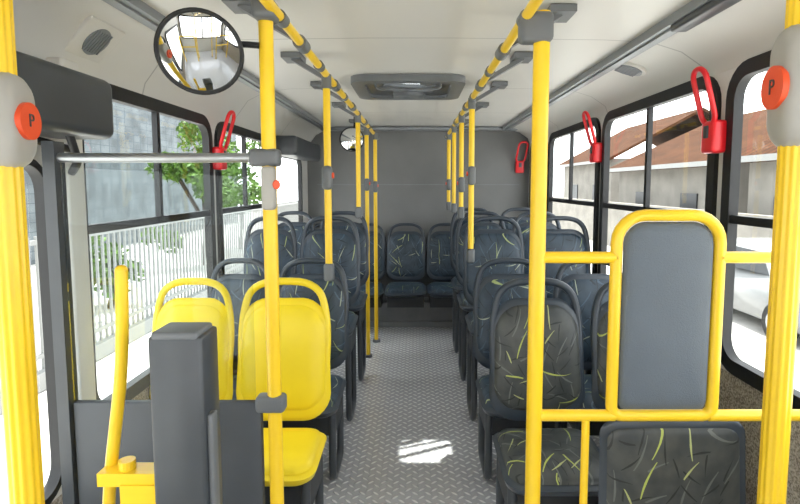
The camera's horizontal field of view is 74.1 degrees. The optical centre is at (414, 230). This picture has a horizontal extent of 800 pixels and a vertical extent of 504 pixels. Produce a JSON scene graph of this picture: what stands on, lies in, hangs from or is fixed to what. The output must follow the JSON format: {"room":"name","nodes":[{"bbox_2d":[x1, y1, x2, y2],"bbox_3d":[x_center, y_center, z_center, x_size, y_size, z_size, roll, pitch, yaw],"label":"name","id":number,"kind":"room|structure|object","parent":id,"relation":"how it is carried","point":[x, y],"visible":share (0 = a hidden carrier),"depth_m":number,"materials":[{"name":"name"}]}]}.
{"room":"vehicle interior","nodes":[
{"label":"vehicle interior","id":0,"kind":"room"},
{"bbox_2d":[34,121,307,503],"bbox_3d":[-1.170,0.356,2.189,0.001,1.910,7.300,0,5,0],"label":"wall","id":1,"kind":"structure","parent":0,"point":[144,395],"depth_m":3.09,"materials":[{"name":"grey plastic"}]},
{"bbox_2d":[24,159,61,503],"bbox_3d":[-1.171,0.367,1.086,0.038,1.100,1.280,0,5,0],"label":"door","id":2,"kind":"structure","parent":1,"relation":"in","point":[34,169],"depth_m":1.69,"materials":[{"name":"black metal"}]},
{"bbox_2d":[16,51,113,175],"bbox_3d":[-1.070,-0.308,1.429,0.190,0.306,0.620,0,5,0],"label":"mechanism","id":3,"kind":"object","parent":1,"relation":"attached to","point":[72,105],"visible":0.71,"depth_m":1.51,"materials":[{"name":"grey plastic"}]},
{"bbox_2d":[45,57,95,399],"bbox_3d":[-1.140,0.395,1.791,0.060,1.900,0.090,0,5,0],"label":"wall panel","id":4,"kind":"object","parent":1,"relation":"attached to","point":[75,185],"depth_m":1.76,"materials":[{"name":"white plastic"}]},
{"bbox_2d":[82,83,216,399],"bbox_3d":[-1.171,0.032,2.442,0.038,1.250,1.240,0,5,0],"label":"window","id":5,"kind":"structure","parent":1,"relation":"in","point":[120,95],"depth_m":2.41,"materials":[{"name":"black metal"}]},
{"bbox_2d":[212,110,235,169],"bbox_3d":[-1.095,-0.519,3.039,0.134,0.336,0.131,0,5,0],"label":"handle","id":6,"kind":"object","parent":1,"relation":"attached to","point":[216,166],"visible":0.85,"depth_m":3.02,"materials":[{"name":"red plastic"}]},
{"bbox_2d":[214,122,261,276],"bbox_3d":[-1.171,-0.075,3.672,0.038,1.250,1.090,0,5,0],"label":"window","id":7,"kind":"structure","parent":1,"relation":"in","point":[244,133],"depth_m":3.19,"materials":[{"name":"black metal"}]},
{"bbox_2d":[282,156,302,221],"bbox_3d":[-1.171,0.028,4.896,0.038,1.470,1.130,0,5,0],"label":"door","id":8,"kind":"structure","parent":1,"relation":"in","point":[299,164],"depth_m":5.38,"materials":[{"name":"black metal"}]},
{"bbox_2d":[276,135,319,160],"bbox_3d":[-1.060,-0.746,4.854,0.200,0.160,1.100,0,5,0],"label":"mechanism","id":9,"kind":"object","parent":1,"relation":"attached to","point":[290,146],"visible":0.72,"depth_m":4.41,"materials":[{"name":"grey plastic"}]},
{"bbox_2d":[13,0,785,142],"bbox_3d":[0.036,-0.690,2.098,2.458,0.288,7.300,0,5,0],"label":"ceiling","id":10,"kind":"structure","parent":0,"point":[350,37],"depth_m":2.22,"materials":[{"name":"white plastic"}]},
{"bbox_2d":[64,15,124,62],"bbox_3d":[-1.100,-0.656,1.820,0.112,0.115,0.200,0,5,0],"label":"ceiling vent","id":11,"kind":"object","parent":10,"relation":"in","point":[94,38],"visible":0.98,"depth_m":1.80,"materials":[{"name":"white plastic"}]},
{"bbox_2d":[102,0,322,129],"bbox_3d":[-0.930,-0.762,2.041,0.075,0.044,7.000,0,5,0],"label":"trim","id":12,"kind":"structure","parent":10,"relation":"attached to","point":[138,10],"depth_m":1.87,"materials":[{"name":"grey metal"}]},
{"bbox_2d":[221,0,378,138],"bbox_3d":[-0.491,-0.716,2.083,0.258,0.158,6.675,0,5,0],"label":"handrail","id":13,"kind":"object","parent":10,"relation":"hanging from","point":[284,27],"visible":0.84,"depth_m":1.99,"materials":[{"name":"yellow metal"}]},
{"bbox_2d":[321,74,334,280],"bbox_3d":[-0.382,-0.227,2.333,0.051,0.905,0.062,0,5,0],"label":"pole","id":14,"kind":"object","parent":13,"relation":"attached to","point":[327,171],"visible":0.99,"depth_m":2.32,"materials":[{"name":"yellow metal"}]},
{"bbox_2d":[355,114,361,217],"bbox_3d":[-0.385,-0.438,3.595,0.044,0.705,0.050,0,5,0],"label":"pole","id":15,"kind":"object","parent":13,"relation":"attached to","point":[358,210],"visible":0.96,"depth_m":3.59,"materials":[{"name":"yellow metal"}]},
{"bbox_2d":[339,117,363,151],"bbox_3d":[-0.560,-0.861,4.714,0.222,0.316,0.075,0,5,0],"label":"round mirror","id":16,"kind":"object","parent":10,"relation":"hanging from","point":[347,138],"visible":0.85,"depth_m":4.69,"materials":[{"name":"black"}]},
{"bbox_2d":[351,74,464,99],"bbox_3d":[-0.040,-0.871,3.287,0.660,0.068,0.660,0,5,0],"label":"roof hatch","id":17,"kind":"object","parent":10,"relation":"attached to","point":[366,86],"visible":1,"depth_m":3.11,"materials":[{"name":"grey plastic"}]},
{"bbox_2d":[393,91,423,98],"bbox_3d":[-0.040,-0.883,3.436,0.200,0.030,0.120,0,5,0],"label":"vent","id":18,"kind":"object","parent":17,"relation":"attached to","point":[409,94],"depth_m":3.38,"materials":[{"name":"grey plastic"}]},
{"bbox_2d":[444,0,576,139],"bbox_3d":[0.421,-0.716,2.083,0.258,0.158,6.675,0,5,0],"label":"handrail","id":19,"kind":"object","parent":10,"relation":"hanging from","point":[562,13],"visible":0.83,"depth_m":2.14,"materials":[{"name":"yellow metal"}]},
{"bbox_2d":[446,133,450,209],"bbox_3d":[0.312,-0.551,4.945,0.052,0.715,0.062,0,5,0],"label":"pole","id":20,"kind":"object","parent":19,"relation":"attached to","point":[448,137],"visible":0.98,"depth_m":4.93,"materials":[{"name":"yellow metal"}]},
{"bbox_2d":[451,125,456,212],"bbox_3d":[0.315,-0.498,4.283,0.044,0.705,0.050,0,5,0],"label":"pole","id":21,"kind":"object","parent":19,"relation":"attached to","point":[454,129],"visible":0.96,"depth_m":4.27,"materials":[{"name":"yellow metal"}]},
{"bbox_2d":[457,114,464,217],"bbox_3d":[0.311,-0.438,3.599,0.051,0.705,0.062,0,5,0],"label":"pole","id":22,"kind":"object","parent":19,"relation":"attached to","point":[461,119],"visible":0.97,"depth_m":3.59,"materials":[{"name":"yellow metal"}]},
{"bbox_2d":[466,98,475,262],"bbox_3d":[0.311,-0.277,2.961,0.051,0.915,0.062,0,5,0],"label":"pole","id":23,"kind":"object","parent":19,"relation":"attached to","point":[471,171],"visible":0.94,"depth_m":2.95,"materials":[{"name":"yellow metal"}]},
{"bbox_2d":[502,0,710,130],"bbox_3d":[0.950,-0.765,2.041,0.075,0.044,7.000,0,5,0],"label":"trim","id":24,"kind":"structure","parent":10,"relation":"attached to","point":[661,31],"depth_m":2.37,"materials":[{"name":"grey metal"}]},
{"bbox_2d":[671,0,741,31],"bbox_3d":[0.950,-0.710,1.665,0.060,0.030,0.500,0,5,0],"label":"trim","id":25,"kind":"structure","parent":24,"relation":"attached to","point":[712,8],"depth_m":1.73,"materials":[{"name":"grey plastic"}]},
{"bbox_2d":[614,62,645,76],"bbox_3d":[1.065,-0.811,2.639,0.167,0.072,0.170,0,5,-5],"label":"ceiling vent","id":26,"kind":"object","parent":10,"relation":"in","point":[628,68],"visible":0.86,"depth_m":2.61,"materials":[{"name":"grey plastic"}]},
{"bbox_2d":[307,131,529,296],"bbox_3d":[0.035,-0.060,5.847,2.410,2.120,0.060,0,5,0],"label":"wall","id":27,"kind":"structure","parent":0,"point":[403,157],"depth_m":5.77,"materials":[{"name":"grey plastic"}]},
{"bbox_2d":[356,297,452,326],"bbox_3d":[0.035,0.874,5.733,2.360,0.260,0.290,0,5,0],"label":"platform","id":28,"kind":"object","parent":27,"relation":"attached to","point":[426,316],"depth_m":5.61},
{"bbox_2d":[359,223,385,306],"bbox_3d":[-0.525,0.345,5.503,0.423,0.823,0.544,0,5,0],"label":"seat","id":29,"kind":"object","parent":28,"relation":"on","point":[381,237],"visible":0.41,"depth_m":5.67,"materials":[{"name":"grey fabric"}]},
{"bbox_2d":[385,223,425,306],"bbox_3d":[-0.095,0.345,5.503,0.423,0.823,0.544,0,5,0],"label":"seat","id":30,"kind":"object","parent":28,"relation":"on","point":[406,250],"visible":1,"depth_m":5.67,"materials":[{"name":"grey fabric"}]},
{"bbox_2d":[427,223,455,306],"bbox_3d":[0.335,0.345,5.503,0.423,0.823,0.544,0,5,0],"label":"seat","id":31,"kind":"object","parent":28,"relation":"on","point":[439,268],"visible":0.63,"depth_m":5.66,"materials":[{"name":"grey fabric"}]},
{"bbox_2d":[317,184,518,184],"bbox_3d":[0.035,-0.505,5.772,2.200,0.008,0.008,0,5,0],"label":"trim","id":32,"kind":"structure","parent":27,"relation":"attached to","point":[317,184],"depth_m":5.77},
{"bbox_2d":[321,126,517,130],"bbox_3d":[0.035,-1.085,5.627,2.100,0.035,0.160,0,5,0],"label":"trim","id":33,"kind":"structure","parent":27,"relation":"attached to","point":[337,128],"depth_m":5.55,"materials":[{"name":"grey plastic"}]},
{"bbox_2d":[515,141,528,172],"bbox_3d":[1.143,-0.791,5.685,0.131,0.336,0.134,0,5,0],"label":"handle","id":34,"kind":"object","parent":27,"relation":"attached to","point":[519,165],"visible":1,"depth_m":5.69,"materials":[{"name":"red plastic"}]},
{"bbox_2d":[313,327,598,503],"bbox_3d":[0.035,1.337,2.275,2.410,0.060,7.300,0,5,0],"label":"floor","id":35,"kind":"structure","parent":0,"point":[411,437],"depth_m":3.22,"materials":[{"name":"grey metal"}]},
{"bbox_2d":[0,0,44,503],"bbox_3d":[-0.846,0.365,1.136,0.140,2.075,0.140,0,5,0],"label":"pole","id":36,"kind":"object","parent":35,"relation":"on","point":[20,119],"visible":1,"depth_m":1.10,"materials":[{"name":"yellow metal"}]},
{"bbox_2d":[41,141,264,503],"bbox_3d":[-0.740,0.557,1.554,0.584,1.620,0.045,0,5,0],"label":"glass wall","id":37,"kind":"structure","parent":35,"relation":"on","point":[83,425],"depth_m":1.54,"materials":[{"name":"metal"}]},
{"bbox_2d":[97,265,222,503],"bbox_3d":[-0.591,0.736,1.219,0.300,1.322,0.100,0,5,0],"label":"turnstile","id":38,"kind":"object","parent":35,"relation":"on","point":[186,468],"visible":1,"depth_m":1.15,"materials":[{"name":"grey plastic"}]},
{"bbox_2d":[149,278,233,399],"bbox_3d":[-0.982,0.764,2.172,0.368,1.077,0.494,0,5,0],"label":"seat","id":39,"kind":"object","parent":35,"relation":"on","point":[211,310],"visible":0.31,"depth_m":2.33,"materials":[{"name":"yellow plastic"}]},
{"bbox_2d":[208,258,264,399],"bbox_3d":[-0.982,0.710,2.785,0.368,1.077,0.544,0,5,0],"label":"seat","id":40,"kind":"object","parent":35,"relation":"on","point":[237,285],"visible":0.2,"depth_m":2.96,"materials":[{"name":"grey fabric"}]},
{"bbox_2d":[233,216,296,373],"bbox_3d":[-0.982,0.552,3.413,0.368,1.271,0.544,0,5,0],"label":"seat","id":41,"kind":"object","parent":35,"relation":"on","point":[254,241],"visible":0.27,"depth_m":3.58,"materials":[{"name":"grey fabric"}]},
{"bbox_2d":[249,0,286,503],"bbox_3d":[-0.411,0.318,1.534,0.102,2.100,0.100,0,5,0],"label":"pole","id":42,"kind":"object","parent":35,"relation":"on","point":[273,402],"visible":0.96,"depth_m":1.49,"materials":[{"name":"yellow metal"}]},
{"bbox_2d":[153,7,258,94],"bbox_3d":[-0.544,-0.466,1.389,0.257,0.203,0.100,-1,5,-10],"label":"round mirror","id":43,"kind":"object","parent":42,"relation":"attached to","point":[199,51],"visible":1,"depth_m":1.37,"materials":[{"name":"black metal"}]},
{"bbox_2d":[236,278,330,503],"bbox_3d":[-0.577,0.764,2.172,0.417,1.077,0.494,0,5,0],"label":"seat","id":44,"kind":"object","parent":35,"relation":"on","point":[305,325],"visible":0.59,"depth_m":2.30,"materials":[{"name":"yellow plastic"}]},
{"bbox_2d":[278,211,314,273],"bbox_3d":[-0.982,0.492,4.091,0.368,1.271,0.544,0,5,0],"label":"seat","id":45,"kind":"object","parent":35,"relation":"on","point":[299,226],"visible":0.11,"depth_m":4.27,"materials":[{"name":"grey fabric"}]},
{"bbox_2d":[263,258,348,479],"bbox_3d":[-0.577,0.710,2.785,0.417,1.077,0.544,0,5,0],"label":"seat","id":46,"kind":"object","parent":35,"relation":"on","point":[331,420],"visible":0.41,"depth_m":2.94,"materials":[{"name":"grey fabric"}]},
{"bbox_2d":[300,216,359,420],"bbox_3d":[-0.577,0.552,3.413,0.417,1.271,0.544,0,5,0],"label":"seat","id":47,"kind":"object","parent":35,"relation":"on","point":[345,245],"visible":0.5,"depth_m":3.56,"materials":[{"name":"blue fabric"}]},
{"bbox_2d":[320,211,368,380],"bbox_3d":[-0.577,0.492,4.091,0.417,1.271,0.544,0,5,0],"label":"seat","id":48,"kind":"object","parent":35,"relation":"on","point":[359,307],"visible":0.41,"depth_m":4.23,"materials":[{"name":"blue fabric"}]},
{"bbox_2d":[364,128,371,357],"bbox_3d":[-0.408,0.117,4.546,0.070,1.975,0.072,0,5,0],"label":"pole","id":49,"kind":"object","parent":35,"relation":"on","point":[366,131],"visible":0.89,"depth_m":4.51,"materials":[{"name":"yellow metal"}]},
{"bbox_2d":[373,133,379,342],"bbox_3d":[-0.370,0.077,4.995,0.070,1.975,0.072,0,5,0],"label":"pole","id":50,"kind":"object","parent":35,"relation":"on","point":[376,339],"visible":0.99,"depth_m":4.99,"materials":[{"name":"yellow metal"}]},
{"bbox_2d":[450,207,492,352],"bbox_3d":[0.535,0.434,4.758,0.423,1.271,0.544,0,5,0],"label":"seat","id":51,"kind":"object","parent":35,"relation":"on","point":[457,287],"visible":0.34,"depth_m":4.87,"materials":[{"name":"blue fabric"}]},
{"bbox_2d":[455,211,505,380],"bbox_3d":[0.535,0.492,4.091,0.423,1.271,0.544,0,5,0],"label":"seat","id":52,"kind":"object","parent":35,"relation":"on","point":[465,307],"visible":0.28,"depth_m":4.24,"materials":[{"name":"blue fabric"}]},
{"bbox_2d":[463,216,524,420],"bbox_3d":[0.535,0.552,3.413,0.423,1.271,0.544,0,5,0],"label":"seat","id":53,"kind":"object","parent":35,"relation":"on","point":[489,244],"visible":0.48,"depth_m":3.56,"materials":[{"name":"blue fabric"}]},
{"bbox_2d":[499,207,529,230],"bbox_3d":[0.985,0.434,4.758,0.423,1.271,0.544,0,5,0],"label":"seat","id":54,"kind":"object","parent":35,"relation":"on","point":[508,225],"visible":0.12,"depth_m":4.94,"materials":[{"name":"blue fabric"}]},
{"bbox_2d":[473,258,560,479],"bbox_3d":[0.535,0.710,2.785,0.423,1.077,0.544,0,5,0],"label":"seat","id":55,"kind":"object","parent":35,"relation":"on","point":[490,422],"visible":0.39,"depth_m":2.94,"materials":[{"name":"blue fabric"}]},
{"bbox_2d":[512,211,560,273],"bbox_3d":[0.985,0.492,4.091,0.423,1.271,0.544,0,5,0],"label":"seat","id":56,"kind":"object","parent":35,"relation":"on","point":[525,227],"visible":0.16,"depth_m":4.27,"materials":[{"name":"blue fabric"}]},
{"bbox_2d":[489,278,598,503],"bbox_3d":[0.535,0.766,2.147,0.423,1.077,0.544,0,5,0],"label":"seat","id":57,"kind":"object","parent":35,"relation":"on","point":[563,366],"visible":0.77,"depth_m":2.30,"materials":[{"name":"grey fabric"}]},
{"bbox_2d":[529,216,590,373],"bbox_3d":[0.985,0.552,3.413,0.423,1.271,0.544,0,5,0],"label":"seat","id":58,"kind":"object","parent":35,"relation":"on","point":[557,240],"visible":0.2,"depth_m":3.57,"materials":[{"name":"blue fabric"}]},
{"bbox_2d":[553,263,621,435],"bbox_3d":[0.985,0.710,2.785,0.423,1.077,0.544,0,5,0],"label":"seat","id":59,"kind":"object","parent":35,"relation":"on","point":[585,286],"visible":0.16,"depth_m":2.95,"materials":[{"name":"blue fabric"}]},
{"bbox_2d":[590,282,622,408],"bbox_3d":[0.985,0.766,2.147,0.423,1.077,0.544,0,5,0],"label":"seat","id":60,"kind":"object","parent":35,"relation":"on","point":[598,324],"visible":0.16,"depth_m":2.32,"materials":[{"name":"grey fabric"}]},
{"bbox_2d":[518,9,799,503],"bbox_3d":[0.766,0.367,1.598,0.938,1.990,0.065,0,5,0],"label":"barrier","id":61,"kind":"object","parent":35,"relation":"on","point":[671,276],"visible":0.98,"depth_m":1.57,"materials":[{"name":"yellow metal"}]},
{"bbox_2d":[599,420,745,503],"bbox_3d":[0.835,0.990,1.628,0.482,0.743,0.271,0,5,0],"label":"seat","id":62,"kind":"object","parent":35,"relation":"on","point":[641,462],"visible":0.97,"depth_m":1.70,"materials":[{"name":"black fabric"}]},
{"bbox_2d":[756,0,799,503],"bbox_3d":[0.925,0.347,1.345,0.140,2.075,0.140,0,5,0],"label":"pole","id":63,"kind":"object","parent":35,"relation":"on","point":[780,88],"visible":1,"depth_m":1.31,"materials":[{"name":"yellow metal"}]},
{"bbox_2d":[528,68,799,503],"bbox_3d":[1.240,0.316,2.186,0.001,1.990,7.300,0,5,0],"label":"wall","id":64,"kind":"structure","parent":0,"point":[734,393],"depth_m":1.97,"materials":[{"name":"grey plastic"}]},
{"bbox_2d":[529,146,547,216],"bbox_3d":[1.241,-0.330,5.322,0.038,1.190,0.720,0,5,0],"label":"window","id":65,"kind":"structure","parent":64,"relation":"in","point":[530,146],"depth_m":5.61,"materials":[{"name":"black metal"}]},
{"bbox_2d":[547,118,600,273],"bbox_3d":[1.241,-0.235,4.236,0.038,1.190,1.340,0,5,0],"label":"window","id":66,"kind":"structure","parent":64,"relation":"in","point":[578,127],"depth_m":4.17,"materials":[{"name":"black metal"}]},
{"bbox_2d":[582,111,601,162],"bbox_3d":[1.165,-0.619,3.487,0.134,0.336,0.131,0,5,0],"label":"handle","id":67,"kind":"object","parent":64,"relation":"attached to","point":[595,147],"visible":1,"depth_m":3.47,"materials":[{"name":"red plastic"}]},
{"bbox_2d":[598,76,721,273],"bbox_3d":[1.241,-0.114,2.846,0.038,1.190,1.330,0,5,0],"label":"window","id":68,"kind":"structure","parent":64,"relation":"in","point":[683,90],"depth_m":2.82,"materials":[{"name":"black metal"}]},
{"bbox_2d":[690,66,726,153],"bbox_3d":[1.165,-0.478,2.104,0.134,0.336,0.131,0,5,0],"label":"handle","id":69,"kind":"object","parent":64,"relation":"attached to","point":[713,140],"visible":1,"depth_m":2.08,"materials":[{"name":"red plastic"}]},
{"bbox_2d":[720,50,799,408],"bbox_3d":[1.241,0.013,1.401,0.038,1.190,1.450,0,5,0],"label":"window","id":70,"kind":"structure","parent":64,"relation":"in","point":[729,217],"depth_m":2.05,"materials":[{"name":"black metal"}]},
{"label":"outside","id":71,"kind":"structure","parent":0,"visible":0},
{"bbox_2d":[0,209,799,503],"bbox_3d":[0.000,1.213,15.163,90.000,0.060,90.000,0,5,0],"label":"ground","id":72,"kind":"structure","parent":71,"point":[748,335],"depth_m":8.27,"materials":[{"name":"concrete"}]},
{"bbox_2d":[24,102,237,264],"bbox_3d":[-15.000,-2.889,15.808,6.000,8.000,40.000,0,5,0],"label":"building","id":73,"kind":"structure","parent":72,"relation":"on","point":[115,191],"depth_m":22.20,"materials":[{"name":"tile"}]},
{"bbox_2d":[91,225,184,308],"bbox_3d":[-6.070,0.739,10.740,1.542,1.686,2.760,1,5,13],"label":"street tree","id":74,"kind":"object","parent":72,"relation":"on","point":[98,236],"visible":0.3,"depth_m":10.77,"materials":[{"name":"green plant"}]},
{"bbox_2d":[0,201,297,414],"bbox_3d":[-4.600,0.357,13.784,0.200,1.865,19.600,0,5,0],"label":"fence","id":75,"kind":"object","parent":72,"relation":"on","point":[104,345],"visible":0.23,"depth_m":9.12,"materials":[{"name":"white metal"}]},
{"bbox_2d":[143,121,261,264],"bbox_3d":[-6.306,-1.204,16.312,3.122,4.566,2.395,0,5,0],"label":"street tree","id":76,"kind":"object","parent":72,"relation":"on","point":[176,172],"visible":0.45,"depth_m":15.91,"materials":[{"name":"green plant"}]},
{"bbox_2d":[177,132,261,245],"bbox_3d":[-7.042,-1.608,20.026,3.042,4.723,4.052,-4,6,-37],"label":"street tree","id":77,"kind":"object","parent":72,"relation":"on","point":[227,183],"visible":0.19,"depth_m":20.25,"materials":[{"name":"green plant"}]},
{"bbox_2d":[554,107,708,201],"bbox_3d":[14.945,-3.623,32.809,10.110,6.500,10.000,0,5,0],"label":"house","id":78,"kind":"structure","parent":72,"relation":"on","point":[666,129],"depth_m":31.57,"materials":[{"name":"paint"}]},
{"bbox_2d":[552,197,772,245],"bbox_3d":[8.000,-0.149,20.063,0.200,1.800,34.000,0,5,0],"label":"wall","id":79,"kind":"structure","parent":72,"relation":"on","point":[583,213],"depth_m":21.53,"materials":[{"name":"paint"}]},
{"bbox_2d":[609,109,768,212],"bbox_3d":[13.945,-2.036,20.400,10.110,5.500,9.500,0,5,0],"label":"house","id":80,"kind":"structure","parent":72,"relation":"on","point":[678,165],"depth_m":19.78,"materials":[{"name":"paint"}]},
{"bbox_2d":[741,136,776,215],"bbox_3d":[12.945,-1.210,11.538,9.110,5.400,6.500,0,5,0],"label":"house","id":81,"kind":"structure","parent":72,"relation":"on","point":[761,155],"depth_m":13.69,"materials":[{"name":"paint"}]},
{"bbox_2d":[733,238,799,338],"bbox_3d":[6.600,0.924,9.703,1.860,1.468,4.258,0,5,0],"label":"parked car","id":82,"kind":"object","parent":72,"relation":"on","point":[751,283],"visible":0.15,"depth_m":9.10,"materials":[{"name":"white paint"}]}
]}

